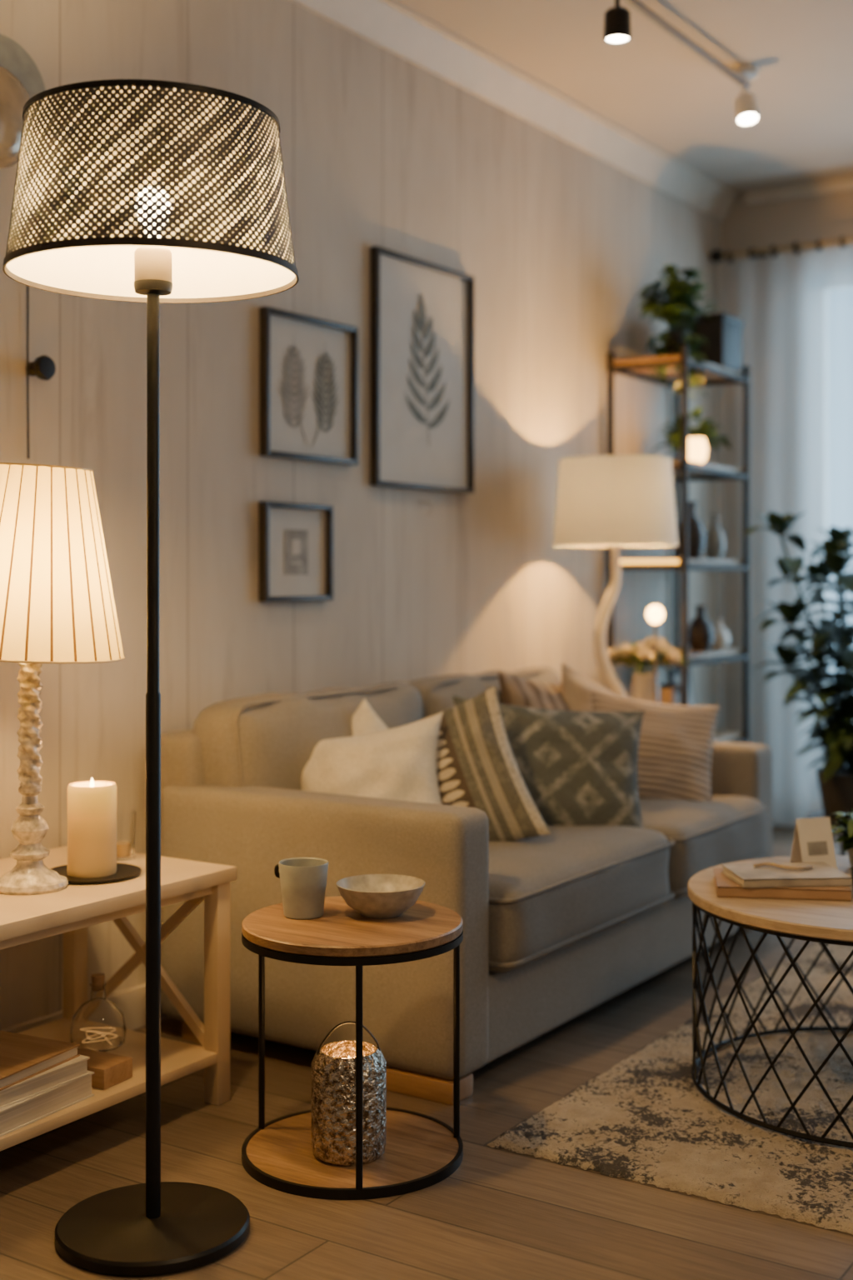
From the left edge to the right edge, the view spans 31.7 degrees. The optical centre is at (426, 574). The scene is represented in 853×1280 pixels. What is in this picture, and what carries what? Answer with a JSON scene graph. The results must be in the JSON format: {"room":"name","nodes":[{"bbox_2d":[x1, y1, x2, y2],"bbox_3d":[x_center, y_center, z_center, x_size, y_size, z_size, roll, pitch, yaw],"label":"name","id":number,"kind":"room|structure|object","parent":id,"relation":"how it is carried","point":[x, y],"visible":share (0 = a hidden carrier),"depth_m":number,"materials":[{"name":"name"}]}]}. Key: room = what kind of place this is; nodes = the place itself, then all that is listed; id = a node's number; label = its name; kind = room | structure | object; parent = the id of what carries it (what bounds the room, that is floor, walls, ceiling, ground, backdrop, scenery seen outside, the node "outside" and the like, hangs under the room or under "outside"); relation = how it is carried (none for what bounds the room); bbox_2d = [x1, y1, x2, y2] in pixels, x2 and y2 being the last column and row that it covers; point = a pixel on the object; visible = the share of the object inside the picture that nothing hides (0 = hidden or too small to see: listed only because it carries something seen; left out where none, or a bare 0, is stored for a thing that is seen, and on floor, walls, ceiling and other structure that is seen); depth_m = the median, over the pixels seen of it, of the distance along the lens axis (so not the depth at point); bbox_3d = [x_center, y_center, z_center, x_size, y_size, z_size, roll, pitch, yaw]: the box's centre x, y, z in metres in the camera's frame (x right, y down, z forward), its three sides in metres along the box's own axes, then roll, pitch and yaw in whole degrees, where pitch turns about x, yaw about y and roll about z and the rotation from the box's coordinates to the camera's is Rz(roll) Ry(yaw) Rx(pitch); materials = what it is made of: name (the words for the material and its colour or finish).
{"room":"living room","nodes":[
{"label":"living room","id":0,"kind":"room"},
{"bbox_2d":[0,0,721,1029],"bbox_3d":[-0.955,-0.300,3.384,0.120,2.800,8.400,0,0,33],"label":"wall","id":1,"kind":"structure","parent":0,"point":[560,243],"depth_m":4.34,"materials":[{"name":"beige wood"}]},
{"bbox_2d":[0,33,45,459],"bbox_3d":[-0.911,-0.725,3.259,0.092,0.930,0.302,0,0,33],"label":"wall sconce","id":2,"kind":"object","parent":1,"relation":"attached to","point":[21,79],"visible":0.6,"depth_m":3.26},
{"bbox_2d":[25,355,55,379],"bbox_3d":[-0.867,-0.463,3.360,0.054,0.056,0.056,0,0,33],"label":"wall hook","id":3,"kind":"object","parent":1,"relation":"attached to","point":[43,367],"visible":1,"depth_m":3.34,"materials":[{"name":"black metal"}]},
{"bbox_2d":[0,983,168,1033],"bbox_3d":[-0.952,1.050,3.263,0.018,0.100,8.200,0,0,33],"label":"baseboard","id":4,"kind":"structure","parent":1,"relation":"attached to","point":[132,1002],"depth_m":3.60,"materials":[{"name":"beige wood"}]},
{"bbox_2d":[258,500,333,601],"bbox_3d":[-0.358,-0.063,4.152,0.028,0.270,0.300,0,0,33],"label":"picture frame","id":5,"kind":"object","parent":1,"relation":"attached to","point":[296,540],"visible":1,"depth_m":4.15,"materials":[{"name":"wood"}]},
{"bbox_2d":[284,529,308,574],"bbox_3d":[-0.361,-0.063,4.154,0.001,0.125,0.105,0,0,33],"label":"print","id":6,"kind":"object","parent":5,"relation":"attached to","point":[296,541],"depth_m":4.15,"materials":[{"name":"grey paper"}]},
{"bbox_2d":[290,539,302,564],"bbox_3d":[-0.360,-0.065,4.154,0.001,0.067,0.050,0,0,33],"label":"print","id":7,"kind":"object","parent":5,"relation":"attached to","point":[296,544],"depth_m":4.15,"materials":[{"name":"paper"}]},
{"bbox_2d":[259,306,358,464],"bbox_3d":[-0.324,-0.521,4.204,0.028,0.400,0.417,0,0,33],"label":"picture frame","id":8,"kind":"object","parent":1,"relation":"attached to","point":[308,366],"visible":1,"depth_m":4.20,"materials":[{"name":"wood"}]},
{"bbox_2d":[277,345,309,447],"bbox_3d":[-0.366,-0.513,4.146,0.002,0.315,0.144,0,0,33],"label":"print","id":9,"kind":"object","parent":8,"relation":"attached to","point":[293,362],"depth_m":4.14,"materials":[{"name":"grey paper"}]},
{"bbox_2d":[311,350,339,446],"bbox_3d":[-0.288,-0.513,4.264,0.002,0.315,0.133,0,0,33],"label":"print","id":10,"kind":"object","parent":8,"relation":"attached to","point":[325,363],"depth_m":4.26,"materials":[{"name":"grey paper"}]},
{"bbox_2d":[370,245,474,493],"bbox_3d":[-0.005,-0.622,4.688,0.028,0.710,0.550,0,0,33],"label":"picture frame","id":11,"kind":"object","parent":1,"relation":"attached to","point":[422,312],"visible":1,"depth_m":4.68,"materials":[{"name":"wood"}]},
{"bbox_2d":[405,293,449,445],"bbox_3d":[0.005,-0.642,4.707,0.003,0.479,0.257,0,0,33],"label":"print","id":12,"kind":"object","parent":11,"relation":"attached to","point":[427,315],"depth_m":4.71,"materials":[{"name":"grey paper"}]},
{"bbox_2d":[290,0,739,220],"bbox_3d":[-0.910,-1.645,3.265,0.085,0.110,8.250,0,0,33],"label":"trim","id":13,"kind":"structure","parent":1,"relation":"attached to","point":[393,26],"depth_m":5.11,"materials":[{"name":"white paint"}]},
{"bbox_2d":[0,825,852,1279],"bbox_3d":[1.500,1.150,1.766,6.000,0.100,8.400,0,0,33],"label":"floor","id":14,"kind":"structure","parent":0,"point":[502,1214],"depth_m":2.67,"materials":[{"name":"brown wood"}]},
{"bbox_2d":[0,845,236,1150],"bbox_3d":[-0.917,0.855,2.788,0.480,0.490,1.165,0,0,33],"label":"console table","id":15,"kind":"object","parent":14,"relation":"on","point":[69,911],"visible":0.71,"depth_m":3.11,"materials":[{"name":"beige paint"}]},
{"bbox_2d":[0,1070,94,1137],"bbox_3d":[-0.813,0.967,2.764,0.230,0.045,0.330,0,0,29],"label":"book","id":16,"kind":"object","parent":15,"relation":"on","point":[17,1116],"visible":0.5,"depth_m":2.74,"materials":[{"name":"beige paper"}]},
{"bbox_2d":[0,1055,89,1109],"bbox_3d":[-0.813,0.928,2.764,0.220,0.033,0.310,0,0,32],"label":"book","id":17,"kind":"object","parent":16,"relation":"on","point":[76,1068],"visible":0.5,"depth_m":2.75,"materials":[{"name":"beige paper"}]},
{"bbox_2d":[0,1030,79,1090],"bbox_3d":[-0.816,0.900,2.760,0.210,0.022,0.290,0,0,26],"label":"book","id":18,"kind":"object","parent":17,"relation":"on","point":[22,1057],"visible":1,"depth_m":2.79,"materials":[{"name":"brown paper"}]},
{"bbox_2d":[0,462,124,894],"bbox_3d":[-0.774,0.197,2.928,0.363,0.827,0.363,0,0,33],"label":"table lamp","id":19,"kind":"object","parent":15,"relation":"on","point":[57,603],"visible":1,"depth_m":2.82,"materials":[{"name":"white fabric"}]},
{"bbox_2d":[50,862,140,884],"bbox_3d":[-0.679,0.606,3.045,0.196,0.008,0.196,0,0,33],"label":"plate","id":20,"kind":"object","parent":15,"relation":"on","point":[124,871],"visible":0.56,"depth_m":3.01,"materials":[{"name":"black metal"}]},
{"bbox_2d":[67,777,116,877],"bbox_3d":[-0.679,0.508,3.045,0.098,0.194,0.098,0,0,33],"label":"pillar candle","id":21,"kind":"object","parent":20,"relation":"on","point":[92,805],"visible":1,"depth_m":3.00,"materials":[{"name":"beige wax"}]},
{"bbox_2d":[70,973,126,1052],"bbox_3d":[-0.690,0.913,3.150,0.116,0.152,0.116,0,0,33],"label":"glass bottle","id":22,"kind":"object","parent":15,"relation":"on","point":[98,1024],"visible":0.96,"depth_m":3.11,"materials":[{"name":"clear"}]},
{"bbox_2d":[77,1048,132,1089],"bbox_3d":[-0.656,0.970,2.948,0.130,0.040,0.085,0,0,28],"label":"wooden block","id":23,"kind":"object","parent":15,"relation":"on","point":[109,1069],"visible":0.6,"depth_m":2.92,"materials":[{"name":"brown wood"}]},
{"bbox_2d":[0,1017,217,1150],"bbox_3d":[-0.917,1.001,2.788,0.455,0.022,1.100,0,0,33],"label":"shelf","id":24,"kind":"object","parent":15,"relation":"attached to","point":[178,1059],"depth_m":3.03,"materials":[{"name":"beige paint"}]},
{"bbox_2d":[116,810,136,861],"bbox_3d":[-0.654,0.560,3.222,0.060,0.100,0.060,0,0,33],"label":"glass votive","id":25,"kind":"object","parent":15,"relation":"on","point":[126,819],"visible":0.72,"depth_m":3.20,"materials":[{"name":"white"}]},
{"bbox_2d":[2,79,299,1276],"bbox_3d":[-0.457,0.171,2.506,0.484,1.859,0.484,0,0,33],"label":"floor lamp","id":26,"kind":"object","parent":14,"relation":"on","point":[154,192],"visible":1,"depth_m":2.39,"materials":[{"name":"black metal"}]},
{"bbox_2d":[134,246,172,295],"bbox_3d":[-0.457,-0.505,2.506,0.064,0.075,0.064,0,0,33],"label":"socket","id":27,"kind":"object","parent":26,"relation":"attached to","point":[152,265],"depth_m":2.48,"materials":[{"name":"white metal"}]},
{"bbox_2d":[241,896,463,1199],"bbox_3d":[-0.140,0.877,2.849,0.419,0.446,0.419,0,0,33],"label":"side table","id":28,"kind":"object","parent":14,"relation":"on","point":[422,1151],"visible":0.88,"depth_m":2.76,"materials":[{"name":"brown wood"}]},
{"bbox_2d":[274,857,328,919],"bbox_3d":[-0.236,0.603,2.881,0.096,0.103,0.096,0,0,33],"label":"mug","id":29,"kind":"object","parent":28,"relation":"on","point":[303,880],"visible":1,"depth_m":2.85,"materials":[{"name":"grey ceramic"}]},
{"bbox_2d":[311,1021,386,1166],"bbox_3d":[-0.146,0.960,2.809,0.140,0.248,0.140,0,0,33],"label":"lantern","id":30,"kind":"object","parent":28,"relation":"on","point":[333,1065],"visible":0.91,"depth_m":2.75,"materials":[{"name":"silver glass"}]},
{"bbox_2d":[246,1110,458,1188],"bbox_3d":[-0.140,1.090,2.849,0.402,0.012,0.402,0,0,33],"label":"shelf","id":31,"kind":"object","parent":28,"relation":"attached to","point":[422,1150],"depth_m":2.79,"materials":[{"name":"brown wood"}]},
{"bbox_2d":[336,874,425,919],"bbox_3d":[-0.088,0.624,2.891,0.172,0.061,0.172,0,0,33],"label":"bowl","id":32,"kind":"object","parent":28,"relation":"on","point":[372,896],"visible":1,"depth_m":2.85,"materials":[{"name":"beige ceramic"}]},
{"bbox_2d":[160,666,772,1104],"bbox_3d":[0.220,0.696,4.119,0.951,0.808,1.888,0,0,33],"label":"sofa","id":33,"kind":"object","parent":14,"relation":"on","point":[558,925],"visible":0.6,"depth_m":3.44,"materials":[{"name":"beige fabric"}]},
{"bbox_2d":[192,681,422,789],"bbox_3d":[-0.277,0.488,3.902,0.280,0.386,0.852,-8,-5,33],"label":"cushion","id":34,"kind":"object","parent":33,"relation":"on","point":[265,741],"depth_m":3.62,"materials":[{"name":"beige fabric"}]},
{"bbox_2d":[351,698,388,735],"bbox_3d":[-0.153,0.535,3.840,0.438,0.434,0.129,0,0,-10],"label":"throw pillow","id":35,"kind":"object","parent":33,"relation":"on","point":[365,721],"visible":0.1,"depth_m":3.85,"materials":[{"name":"white fabric"}]},
{"bbox_2d":[301,711,443,804],"bbox_3d":[-0.143,0.535,3.671,0.424,0.392,0.258,0,0,-7],"label":"throw pillow","id":36,"kind":"object","parent":33,"relation":"on","point":[400,762],"visible":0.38,"depth_m":3.61,"materials":[{"name":"white fabric"}]},
{"bbox_2d":[406,685,551,841],"bbox_3d":[0.059,0.525,3.758,0.499,0.482,0.228,0,0,1],"label":"throw pillow","id":37,"kind":"object","parent":33,"relation":"on","point":[477,767],"visible":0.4,"depth_m":3.70,"materials":[{"name":"fabric"}]},
{"bbox_2d":[407,666,561,718],"bbox_3d":[0.175,0.488,4.587,0.280,0.386,0.842,-8,-5,33],"label":"cushion","id":38,"kind":"object","parent":33,"relation":"on","point":[437,692],"depth_m":4.37,"materials":[{"name":"beige fabric"}]},
{"bbox_2d":[498,670,573,710],"bbox_3d":[0.365,0.495,4.551,0.184,0.421,0.447,0,0,44],"label":"throw pillow","id":39,"kind":"object","parent":33,"relation":"on","point":[515,691],"visible":0.23,"depth_m":4.48,"materials":[{"name":"brown fabric"}]},
{"bbox_2d":[452,695,644,828],"bbox_3d":[0.332,0.530,4.048,0.568,0.402,0.222,0,0,-6],"label":"throw pillow","id":40,"kind":"object","parent":33,"relation":"on","point":[577,767],"visible":0.53,"depth_m":4.00,"materials":[{"name":"fabric"}]},
{"bbox_2d":[489,825,669,973],"bbox_3d":[0.102,0.768,3.782,0.776,0.249,0.895,0,0,33],"label":"seat cushion","id":41,"kind":"object","parent":33,"relation":"on","point":[559,897],"depth_m":3.52,"materials":[{"name":"grey fabric"}]},
{"bbox_2d":[560,662,615,711],"bbox_3d":[0.542,0.515,4.637,0.520,0.493,0.189,0,0,-37],"label":"throw pillow","id":42,"kind":"object","parent":33,"relation":"on","point":[576,688],"visible":0.16,"depth_m":4.59,"materials":[{"name":"beige fabric"}]},
{"bbox_2d":[590,688,720,800],"bbox_3d":[0.671,0.545,4.468,0.431,0.409,0.192,0,0,3],"label":"throw pillow","id":43,"kind":"object","parent":33,"relation":"on","point":[676,742],"visible":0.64,"depth_m":4.42,"materials":[{"name":"beige fabric"}]},
{"bbox_2d":[639,795,767,899],"bbox_3d":[0.532,0.769,4.434,0.777,0.246,0.680,0,0,33],"label":"seat cushion","id":44,"kind":"object","parent":33,"relation":"on","point":[719,830],"depth_m":4.19,"materials":[{"name":"grey fabric"}]},
{"bbox_2d":[487,942,852,1234],"bbox_3d":[1.621,1.092,3.408,1.950,0.014,2.530,0,0,33],"label":"rug","id":45,"kind":"object","parent":14,"relation":"on","point":[645,1119],"visible":0.78,"depth_m":3.01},
{"bbox_2d":[687,855,852,1148],"bbox_3d":[0.954,0.877,3.189,0.786,0.416,0.786,0,0,33],"label":"coffee table","id":46,"kind":"object","parent":45,"relation":"on","point":[827,922],"visible":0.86,"depth_m":3.02,"materials":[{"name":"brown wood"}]},
{"bbox_2d":[713,868,851,901],"bbox_3d":[0.752,0.658,3.193,0.270,0.022,0.200,0,0,8],"label":"book","id":47,"kind":"object","parent":46,"relation":"on","point":[725,887],"visible":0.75,"depth_m":3.10,"materials":[{"name":"beige paper"}]},
{"bbox_2d":[721,862,852,888],"bbox_3d":[0.763,0.638,3.192,0.230,0.018,0.170,0,0,-5],"label":"book","id":48,"kind":"object","parent":47,"relation":"on","point":[822,874],"visible":0.98,"depth_m":3.14,"materials":[{"name":"beige paper"}]},
{"bbox_2d":[753,862,813,869],"bbox_3d":[0.763,0.623,3.207,0.125,0.010,0.043,0,0,13],"label":"wooden ornament","id":49,"kind":"object","parent":48,"relation":"on","point":[761,864],"visible":1,"depth_m":3.20,"materials":[{"name":"brown wood"}]},
{"bbox_2d":[790,816,837,869],"bbox_3d":[0.864,0.605,3.352,0.085,0.126,0.067,0,0,-19],"label":"greeting card","id":50,"kind":"object","parent":48,"relation":"on","point":[813,839],"visible":0.76,"depth_m":3.34,"materials":[{"name":"beige paper"}]},
{"bbox_2d":[807,840,828,855],"bbox_3d":[0.870,0.608,3.335,0.050,0.029,0.009,0,0,-19],"label":"print","id":51,"kind":"object","parent":50,"relation":"attached to","point":[814,847],"depth_m":3.33,"materials":[{"name":"grey paper"}]},
{"bbox_2d":[829,808,852,867],"bbox_3d":[0.997,0.597,3.440,0.199,0.143,0.221,0,0,33],"label":"potted plant","id":52,"kind":"object","parent":46,"relation":"on","point":[847,826],"visible":0.91,"depth_m":3.42,"materials":[{"name":"green plant"}]},
{"bbox_2d":[850,867,852,887],"bbox_3d":[0.923,0.644,3.153,0.060,0.050,0.060,0,0,33],"label":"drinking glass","id":53,"kind":"object","parent":46,"relation":"on","point":[852,868],"visible":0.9,"depth_m":3.15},
{"bbox_2d":[606,345,749,743],"bbox_3d":[0.999,0.125,5.911,0.328,1.950,0.648,0,0,33],"label":"shelf unit","id":54,"kind":"object","parent":14,"relation":"on","point":[684,470],"visible":0.52,"depth_m":5.83,"materials":[{"name":"black metal"}]},
{"bbox_2d":[660,687,675,704],"bbox_3d":[0.875,0.534,5.723,0.150,0.210,0.030,0,0,33],"label":"book","id":55,"kind":"object","parent":54,"relation":"on","point":[667,695],"visible":0.2,"depth_m":5.68,"materials":[{"name":"orange paper"}]},
{"bbox_2d":[659,683,681,704],"bbox_3d":[0.912,0.529,5.779,0.150,0.220,0.035,0,0,33],"label":"book","id":56,"kind":"object","parent":54,"relation":"on","point":[678,687],"visible":0.16,"depth_m":5.74,"materials":[{"name":"grey paper"}]},
{"bbox_2d":[675,692,679,704],"bbox_3d":[0.895,0.544,5.753,0.150,0.190,0.025,0,0,33],"label":"book","id":57,"kind":"object","parent":54,"relation":"on","point":[677,693],"visible":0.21,"depth_m":5.71,"materials":[{"name":"grey paper"}]},
{"bbox_2d":[637,265,718,401],"bbox_3d":[0.945,-0.915,5.755,0.298,0.524,0.283,0,0,33],"label":"potted plant","id":58,"kind":"object","parent":54,"relation":"on","point":[680,293],"visible":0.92,"depth_m":5.71,"materials":[{"name":"green plant"}]},
{"bbox_2d":[667,667,694,705],"bbox_3d":[1.031,0.507,6.028,0.050,0.259,0.200,0,0,33],"label":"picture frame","id":59,"kind":"object","parent":54,"relation":"on","point":[674,677],"visible":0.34,"depth_m":6.03,"materials":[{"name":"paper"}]},
{"bbox_2d":[673,672,694,705],"bbox_3d":[1.037,0.506,6.024,0.003,0.220,0.160,-10,-5,33],"label":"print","id":60,"kind":"object","parent":59,"relation":"attached to","point":[677,676],"depth_m":6.07,"materials":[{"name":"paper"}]},
{"bbox_2d":[650,407,732,458],"bbox_3d":[1.065,-0.544,5.941,0.325,0.225,0.291,0,0,-5],"label":"potted plant","id":61,"kind":"object","parent":54,"relation":"on","point":[705,431],"visible":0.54,"depth_m":5.92,"materials":[{"name":"green plant"}]},
{"bbox_2d":[676,501,706,559],"bbox_3d":[1.030,-0.174,5.849,0.120,0.225,0.120,0,0,33],"label":"vase","id":62,"kind":"object","parent":54,"relation":"on","point":[697,534],"visible":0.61,"depth_m":5.81,"materials":[{"name":"ceramic"}]},
{"bbox_2d":[688,437,707,462],"bbox_3d":[1.030,-0.480,5.741,0.087,0.098,0.087,0,0,33],"label":"votive candle","id":63,"kind":"object","parent":54,"relation":"on","point":[697,447],"visible":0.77,"depth_m":5.71,"materials":[{"name":"white wax"}]},
{"bbox_2d":[688,605,714,651],"bbox_3d":[1.074,0.209,5.880,0.108,0.180,0.108,0,0,33],"label":"vase","id":64,"kind":"object","parent":54,"relation":"on","point":[701,632],"visible":0.95,"depth_m":5.84,"materials":[{"name":"ceramic"}]},
{"bbox_2d":[678,312,744,371],"bbox_3d":[1.137,-0.926,6.030,0.210,0.210,0.210,0,0,33],"label":"storage box","id":65,"kind":"object","parent":54,"relation":"on","point":[723,333],"visible":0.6,"depth_m":5.93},
{"bbox_2d":[705,514,725,559],"bbox_3d":[1.149,-0.151,5.974,0.084,0.180,0.084,0,0,33],"label":"vase","id":66,"kind":"object","parent":54,"relation":"on","point":[715,539],"visible":0.88,"depth_m":5.95,"materials":[{"name":"grey ceramic"}]},
{"bbox_2d":[710,618,730,649],"bbox_3d":[1.173,0.237,6.030,0.096,0.124,0.096,0,0,33],"label":"vase","id":67,"kind":"object","parent":54,"relation":"on","point":[722,637],"visible":0.88,"depth_m":6.00,"materials":[{"name":"white ceramic"}]},
{"bbox_2d":[806,810,846,855],"bbox_3d":[1.591,0.999,5.574,0.350,0.207,0.350,0,0,33],"label":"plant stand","id":68,"kind":"object","parent":14,"relation":"on","point":[818,813],"visible":0.23,"depth_m":5.51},
{"bbox_2d":[745,510,852,819],"bbox_3d":[1.588,0.322,5.554,0.829,1.145,0.875,0,0,33],"label":"potted plant","id":69,"kind":"object","parent":68,"relation":"on","point":[835,778],"visible":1,"depth_m":5.50,"materials":[{"name":"green plant"}]},
{"bbox_3d":[0.722,0.800,5.219,0.480,0.600,0.480,0,0,33],"label":"end table","id":70,"kind":"object","parent":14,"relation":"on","visible":0},
{"bbox_2d":[553,455,678,697],"bbox_3d":[0.655,0.050,5.198,0.430,0.900,0.430,0,0,33],"label":"table lamp","id":71,"kind":"object","parent":70,"relation":"on","point":[614,502],"visible":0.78,"depth_m":5.03,"materials":[{"name":"white fabric"}]},
{"bbox_2d":[607,635,692,703],"bbox_3d":[0.772,0.358,5.327,0.307,0.285,0.291,0,0,-19],"label":"flower vase","id":72,"kind":"object","parent":70,"relation":"on","point":[642,687],"visible":0.93,"depth_m":5.28,"materials":[{"name":"white ceramic"}]},
{"bbox_2d":[646,605,664,702],"bbox_3d":[0.777,0.301,5.093,0.060,0.398,0.060,0,0,33],"label":"lamp","id":73,"kind":"object","parent":70,"relation":"on","point":[655,614],"visible":0.76,"depth_m":5.08,"materials":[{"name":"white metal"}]},
{"bbox_2d":[397,0,852,193],"bbox_3d":[1.500,-1.750,1.766,6.000,0.100,8.400,0,0,33],"label":"ceiling","id":74,"kind":"structure","parent":0,"point":[651,85],"depth_m":5.02,"materials":[{"name":"paint"}]},
{"bbox_2d":[604,0,759,124],"bbox_3d":[0.812,-1.603,4.631,0.108,0.194,1.043,0,0,33],"label":"track light","id":75,"kind":"object","parent":74,"relation":"attached to","point":[617,18],"visible":1,"depth_m":4.64,"materials":[{"name":"grey metal"}]},
{"bbox_2d":[721,190,852,830],"bbox_3d":[3.800,-0.300,5.173,5.850,2.800,0.120,0,0,33],"label":"wall","id":76,"kind":"structure","parent":0,"point":[829,216],"depth_m":6.56,"materials":[{"name":"paint"}]},
{"bbox_2d":[710,236,852,262],"bbox_3d":[2.595,-1.400,5.788,3.140,0.060,0.180,0,0,33],"label":"curtain rod","id":77,"kind":"object","parent":76,"relation":"attached to","point":[717,256],"visible":0.97,"depth_m":6.46,"materials":[{"name":"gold metal"}]},
{"bbox_2d":[719,236,852,829],"bbox_3d":[1.869,-0.174,6.194,1.400,2.487,0.054,0,0,33],"label":"curtain","id":78,"kind":"object","parent":77,"relation":"hanging from","point":[796,310],"visible":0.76,"depth_m":6.41,"materials":[{"name":"white fabric"}]},
{"bbox_2d":[744,175,852,204],"bbox_3d":[2.914,-1.670,5.655,3.600,0.060,0.050,0,0,33],"label":"trim","id":79,"kind":"structure","parent":76,"relation":"attached to","point":[843,183],"depth_m":6.49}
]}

